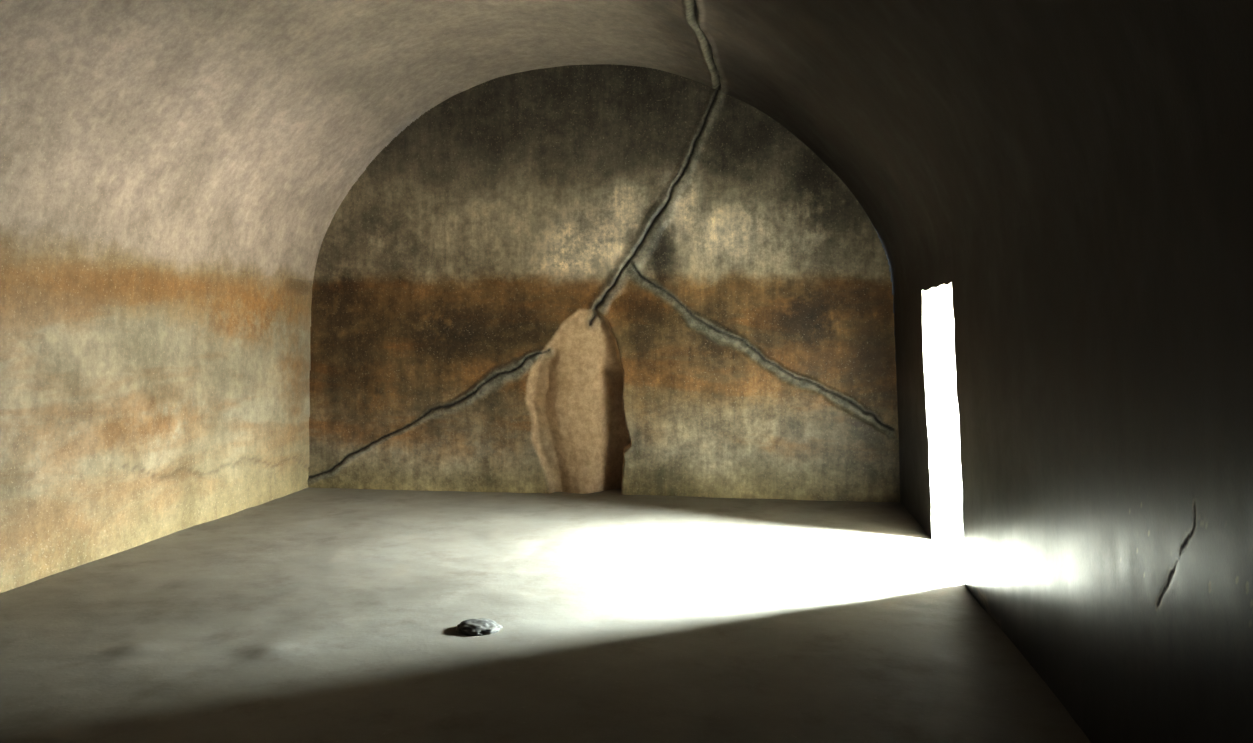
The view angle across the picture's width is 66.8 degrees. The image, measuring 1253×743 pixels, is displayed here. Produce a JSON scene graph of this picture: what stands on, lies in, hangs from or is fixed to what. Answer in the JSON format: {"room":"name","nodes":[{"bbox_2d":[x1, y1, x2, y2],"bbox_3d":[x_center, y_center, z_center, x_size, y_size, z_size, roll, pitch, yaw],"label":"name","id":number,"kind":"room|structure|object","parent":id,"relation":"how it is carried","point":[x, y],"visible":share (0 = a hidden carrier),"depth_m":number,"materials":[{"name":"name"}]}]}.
{"room":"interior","nodes":[
{"label":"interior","id":0,"kind":"room"},
{"bbox_2d":[0,245,312,592],"bbox_3d":[-3.883,0.403,3.623,0.106,2.103,12.110,0,2,8],"label":"wall","id":1,"kind":"structure","parent":0,"point":[141,402],"depth_m":6.64,"materials":[{"name":"stone"}]},
{"bbox_2d":[0,487,1090,742],"bbox_3d":[-0.587,1.370,3.117,7.140,0.033,12.180,0,2,8],"label":"floor","id":2,"kind":"structure","parent":0,"point":[307,615],"depth_m":4.78,"materials":[{"name":"stone"}]},
{"bbox_2d":[456,618,501,635],"bbox_3d":[-0.747,1.286,4.793,0.210,0.054,0.204,2,3,39],"label":"stone","id":3,"kind":"object","parent":2,"relation":"on","point":[481,626],"visible":1,"depth_m":4.75,"materials":[{"name":"grey stone"}]},
{"bbox_2d":[307,64,900,501],"bbox_3d":[-0.298,-0.793,8.918,5.601,4.062,0.410,0,2,8],"label":"wall","id":4,"kind":"structure","parent":0,"point":[580,279],"depth_m":8.74,"materials":[{"name":"stone"}]},
{"bbox_2d":[0,0,1252,280],"bbox_3d":[-1.169,-1.589,3.140,5.426,2.014,12.112,0,2,8],"label":"ceiling","id":5,"kind":"structure","parent":0,"point":[225,135],"depth_m":5.89,"materials":[{"name":"stone"}]},
{"bbox_2d":[926,282,951,290],"bbox_3d":[2.719,-0.546,6.111,1.421,0.050,1.164,0,2,8],"label":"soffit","id":6,"kind":"structure","parent":0,"point":[943,286],"depth_m":6.37,"materials":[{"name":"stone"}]},
{"bbox_2d":[891,127,1252,742],"bbox_3d":[1.548,0.458,2.819,0.152,2.058,12.110,0,2,8],"label":"wall","id":7,"kind":"structure","parent":0,"point":[1103,342],"depth_m":3.11,"materials":[{"name":"stone"}]},
{"bbox_2d":[922,290,963,540],"bbox_3d":[2.810,0.374,6.735,1.412,1.907,0.071,0,2,8],"label":"doorway","id":8,"kind":"structure","parent":7,"relation":"attached to","point":[938,325],"depth_m":6.81,"materials":[{"name":"stone"}]}
]}

